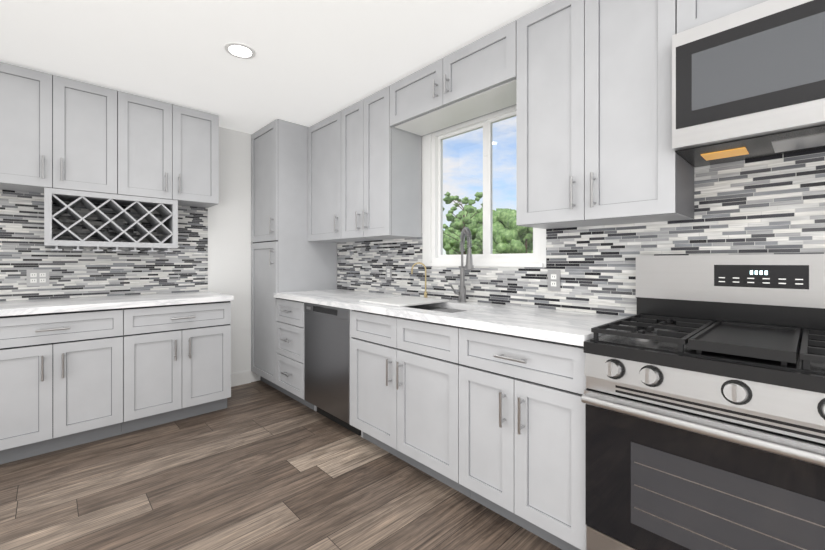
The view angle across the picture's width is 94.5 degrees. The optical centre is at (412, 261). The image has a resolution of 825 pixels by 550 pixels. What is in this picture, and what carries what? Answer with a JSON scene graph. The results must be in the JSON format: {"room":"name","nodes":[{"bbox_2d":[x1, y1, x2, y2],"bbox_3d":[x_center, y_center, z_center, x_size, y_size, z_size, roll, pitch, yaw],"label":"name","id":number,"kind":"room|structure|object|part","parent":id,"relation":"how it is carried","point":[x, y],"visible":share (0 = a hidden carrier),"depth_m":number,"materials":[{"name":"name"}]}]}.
{"room":"kitchen","nodes":[
{"label":"kitchen","id":0,"kind":"room"},
{"bbox_2d":[19,127,260,381],"bbox_3d":[-2.375,-0.035,3.093,3.580,2.440,0.140,0,0,-44],"label":"wall","id":1,"kind":"structure","parent":0,"point":[229,243],"depth_m":3.64,"materials":[{"name":"paint"}]},
{"bbox_2d":[0,62,116,193],"bbox_3d":[-2.483,-0.868,2.630,0.685,0.758,0.359,0,0,-44],"label":"upper cabinet","id":2,"kind":"object","parent":1,"relation":"attached to","point":[58,132],"visible":1,"depth_m":2.54,"materials":[{"name":"paint"}]},
{"bbox_2d":[0,189,207,300],"bbox_3d":[-2.529,-0.125,2.842,1.832,0.789,0.008,0,0,-44],"label":"backsplash","id":3,"kind":"structure","parent":1,"relation":"attached to","point":[181,268],"depth_m":2.91,"materials":[{"name":"tile"}]},
{"bbox_2d":[27,269,48,285],"bbox_3d":[-2.657,0.115,2.708,0.115,0.118,0.008,0,0,-44],"label":"electrical outlet","id":4,"kind":"object","parent":3,"relation":"attached to","point":[38,277],"visible":1,"depth_m":2.71,"materials":[{"name":"grey plastic"}]},
{"bbox_2d":[44,187,177,251],"bbox_3d":[-2.250,-0.282,2.883,0.765,0.411,0.313,0,0,-44],"label":"wine rack","id":5,"kind":"object","parent":1,"relation":"attached to","point":[167,209],"visible":1,"depth_m":2.81,"materials":[{"name":"paint"}]},
{"bbox_2d":[117,91,218,207],"bbox_3d":[-1.986,-0.868,3.103,0.685,0.758,0.359,0,0,-44],"label":"upper cabinet","id":6,"kind":"object","parent":1,"relation":"attached to","point":[165,150],"visible":0.98,"depth_m":2.98,"materials":[{"name":"paint"}]},
{"bbox_2d":[231,370,250,386],"bbox_3d":[-2.550,1.123,2.819,2.664,0.125,0.012,0,0,-44],"label":"baseboard","id":7,"kind":"structure","parent":1,"relation":"attached to","point":[240,378],"depth_m":3.67,"materials":[{"name":"white"}]},
{"bbox_2d":[0,0,553,133],"bbox_3d":[-0.396,-1.315,1.015,3.580,0.120,5.880,0,0,-44],"label":"ceiling","id":8,"kind":"structure","parent":0,"point":[311,63],"depth_m":2.22,"materials":[{"name":"paint"}]},
{"bbox_2d":[224,42,255,58],"bbox_3d":[-1.023,-1.252,2.268,0.170,0.006,0.170,0,0,-44],"label":"recessed light","id":9,"kind":"object","parent":8,"relation":"in","point":[239,50],"visible":1,"depth_m":2.26,"materials":[{"name":"white plastic"}]},
{"bbox_2d":[390,20,515,136],"bbox_3d":[0.285,-1.099,2.415,0.359,0.297,1.004,0,0,-44],"label":"upper cabinet","id":10,"kind":"object","parent":8,"relation":"hanging from","point":[482,64],"visible":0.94,"depth_m":2.25,"materials":[{"name":"paint"}]},
{"bbox_2d":[395,80,515,135],"bbox_3d":[0.304,-0.949,2.433,0.270,0.002,0.965,0,0,-44],"label":"panel","id":11,"kind":"object","parent":10,"relation":"attached to","point":[493,99],"visible":0.79,"depth_m":2.39,"materials":[{"name":"white wood"}]},
{"bbox_2d":[677,0,767,32],"bbox_3d":[1.369,-1.043,1.276,0.359,0.408,0.761,0,0,-44],"label":"upper cabinet","id":12,"kind":"object","parent":8,"relation":"hanging from","point":[692,13],"visible":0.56,"depth_m":1.40,"materials":[{"name":"paint"}]},
{"bbox_2d":[672,0,824,166],"bbox_3d":[1.341,-0.623,1.248,0.438,0.425,0.760,0,0,-44],"label":"microwave","id":13,"kind":"object","parent":12,"relation":"attached to","point":[748,83],"visible":1,"depth_m":1.26,"materials":[{"name":"metal"}]},
{"bbox_2d":[0,380,561,549],"bbox_3d":[-0.396,1.245,1.015,3.580,0.120,5.880,0,0,-44],"label":"floor","id":14,"kind":"structure","parent":0,"point":[258,465],"depth_m":1.94,"materials":[{"name":"brown wood"}]},
{"bbox_2d":[0,308,122,463],"bbox_3d":[-2.379,0.748,2.522,0.685,0.875,0.659,0,0,-44],"label":"base cabinet","id":15,"kind":"object","parent":14,"relation":"on","point":[61,380],"visible":1,"depth_m":2.34,"materials":[{"name":"paint"}]},
{"bbox_2d":[0,291,233,316],"bbox_3d":[-2.300,0.290,2.611,1.844,0.040,0.641,0,0,-44],"label":"countertop","id":16,"kind":"structure","parent":15,"relation":"on","point":[23,307],"depth_m":2.58,"materials":[{"name":"stone"}]},
{"bbox_2d":[121,301,230,433],"bbox_3d":[-1.882,0.748,2.995,0.685,0.875,0.659,0,0,-44],"label":"base cabinet","id":17,"kind":"object","parent":14,"relation":"on","point":[176,362],"visible":1,"depth_m":2.76,"materials":[{"name":"paint"}]},
{"bbox_2d":[251,119,336,393],"bbox_3d":[-1.179,-0.033,3.735,0.659,2.436,0.573,0,0,-44],"label":"pantry cabinet","id":18,"kind":"object","parent":14,"relation":"on","point":[287,255],"visible":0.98,"depth_m":3.49,"materials":[{"name":"paint"}]},
{"bbox_2d":[276,298,313,409],"bbox_3d":[-0.811,0.748,3.349,0.658,0.875,0.492,0,0,-44],"label":"base cabinet","id":19,"kind":"object","parent":14,"relation":"on","point":[290,347],"visible":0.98,"depth_m":3.14,"materials":[{"name":"paint"}]},
{"bbox_2d":[304,302,362,437],"bbox_3d":[-0.405,0.748,2.946,0.624,0.875,0.650,0,0,-44],"label":"dishwasher","id":20,"kind":"object","parent":14,"relation":"on","point":[327,361],"visible":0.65,"depth_m":2.70,"materials":[{"name":"metal"}]},
{"bbox_2d":[351,305,470,497],"bbox_3d":[0.119,0.748,2.371,0.659,0.875,0.903,0,0,-44],"label":"base cabinet","id":21,"kind":"object","parent":14,"relation":"on","point":[405,389],"visible":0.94,"depth_m":2.11,"materials":[{"name":"paint"}]},
{"bbox_2d":[274,289,636,345],"bbox_3d":[-0.058,0.290,2.572,0.641,0.040,2.656,0,0,-44],"label":"countertop","id":22,"kind":"structure","parent":21,"relation":"on","point":[567,327],"depth_m":1.94,"materials":[{"name":"stone"}]},
{"bbox_2d":[359,296,448,306],"bbox_3d":[-0.057,0.263,2.555,0.435,0.013,0.416,0,0,-44],"label":"board","id":23,"kind":"object","parent":22,"relation":"on","point":[402,301],"visible":1,"depth_m":2.51,"materials":[{"name":"white"}]},
{"bbox_2d":[411,262,426,297],"bbox_3d":[0.062,0.137,2.776,0.100,0.266,0.111,0,0,-44],"label":"tap","id":24,"kind":"object","parent":22,"relation":"on","point":[425,294],"visible":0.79,"depth_m":2.78,"materials":[{"name":"gold metal"}]},
{"bbox_2d":[406,305,465,312],"bbox_3d":[0.085,0.415,2.409,0.388,0.210,0.763,0,0,-44],"label":"sink","id":25,"kind":"object","parent":22,"relation":"in","point":[440,309],"visible":0.06,"depth_m":2.55,"materials":[{"name":"silver metal"}]},
{"bbox_2d":[450,227,473,302],"bbox_3d":[0.340,0.024,2.468,0.141,0.492,0.192,0,0,-44],"label":"faucet","id":26,"kind":"object","parent":22,"relation":"on","point":[469,265],"visible":1,"depth_m":2.51,"materials":[{"name":"silver metal"}]},
{"bbox_2d":[459,327,586,549],"bbox_3d":[0.641,0.748,1.823,0.659,0.875,0.609,0,0,-44],"label":"base cabinet","id":27,"kind":"object","parent":14,"relation":"on","point":[522,434],"visible":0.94,"depth_m":1.59,"materials":[{"name":"paint"}]},
{"bbox_2d":[581,254,824,549],"bbox_3d":[1.126,0.579,1.278,0.709,1.212,0.840,0,0,-44],"label":"gas range","id":28,"kind":"object","parent":14,"relation":"on","point":[703,398],"visible":0.98,"depth_m":1.20,"materials":[{"name":"metal"}]},
{"bbox_2d":[352,133,625,316],"bbox_3d":[0.850,-0.035,2.201,0.140,2.440,5.600,0,0,-44],"label":"wall","id":29,"kind":"structure","parent":0,"point":[426,186],"depth_m":2.87,"materials":[{"name":"paint"}]},
{"bbox_2d":[308,111,371,242],"bbox_3d":[-0.679,-0.716,3.427,0.359,1.062,0.560,0,0,-44],"label":"upper cabinet","id":30,"kind":"object","parent":29,"relation":"attached to","point":[324,180],"visible":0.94,"depth_m":3.33,"materials":[{"name":"paint"}]},
{"bbox_2d":[341,86,420,239],"bbox_3d":[-0.274,-0.716,3.002,0.359,1.062,0.614,0,0,-44],"label":"upper cabinet","id":31,"kind":"object","parent":29,"relation":"attached to","point":[380,178],"visible":0.98,"depth_m":2.84,"materials":[{"name":"paint"}]},
{"bbox_2d":[427,105,542,266],"bbox_3d":[0.460,-0.469,2.555,0.087,1.001,0.920,0,0,-44],"label":"window","id":32,"kind":"structure","parent":29,"relation":"in","point":[488,257],"depth_m":2.55,"materials":[{"name":"white plastic"}]},
{"bbox_2d":[337,149,824,316],"bbox_3d":[0.618,-0.088,2.334,0.008,0.715,3.931,0,0,-44],"label":"backsplash","id":33,"kind":"structure","parent":29,"relation":"attached to","point":[767,205],"depth_m":1.87,"materials":[{"name":"tile"}]},
{"bbox_2d":[386,266,391,279],"bbox_3d":[-0.198,0.095,3.178,0.008,0.118,0.072,0,0,-44],"label":"electrical outlet","id":34,"kind":"object","parent":33,"relation":"attached to","point":[388,272],"visible":1,"depth_m":3.17,"materials":[{"name":"grey plastic"}]},
{"bbox_2d":[548,270,559,290],"bbox_3d":[0.792,0.105,2.138,0.008,0.118,0.072,0,0,-44],"label":"electrical outlet","id":35,"kind":"object","parent":33,"relation":"attached to","point":[553,280],"visible":1,"depth_m":2.13,"materials":[{"name":"grey plastic"}]},
{"bbox_2d":[516,0,693,228],"bbox_3d":[0.870,-0.716,1.801,0.359,1.062,0.690,0,0,-44],"label":"upper cabinet","id":36,"kind":"object","parent":29,"relation":"attached to","point":[593,112],"depth_m":1.67,"materials":[{"name":"paint"}]},
{"bbox_3d":[1.122,-0.299,1.565,0.316,0.224,0.001,0,0,-44],"label":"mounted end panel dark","id":37,"kind":"part","parent":36,"relation":"part of","materials":[{"name":"grey wood"}]},
{"label":"outside","id":38,"kind":"structure","parent":0,"visible":0},
{"bbox_3d":[42.499,1.835,45.730,119.500,0.300,80.000,0,0,-44],"label":"ground","id":39,"kind":"structure","parent":38,"visible":0},
{"bbox_2d":[443,192,532,254],"bbox_3d":[6.439,-0.704,14.292,11.745,4.778,15.673,0,0,-44],"label":"tree","id":40,"kind":"object","parent":39,"relation":"on","point":[500,213],"depth_m":11.95,"materials":[{"name":"green plant"}]}
]}

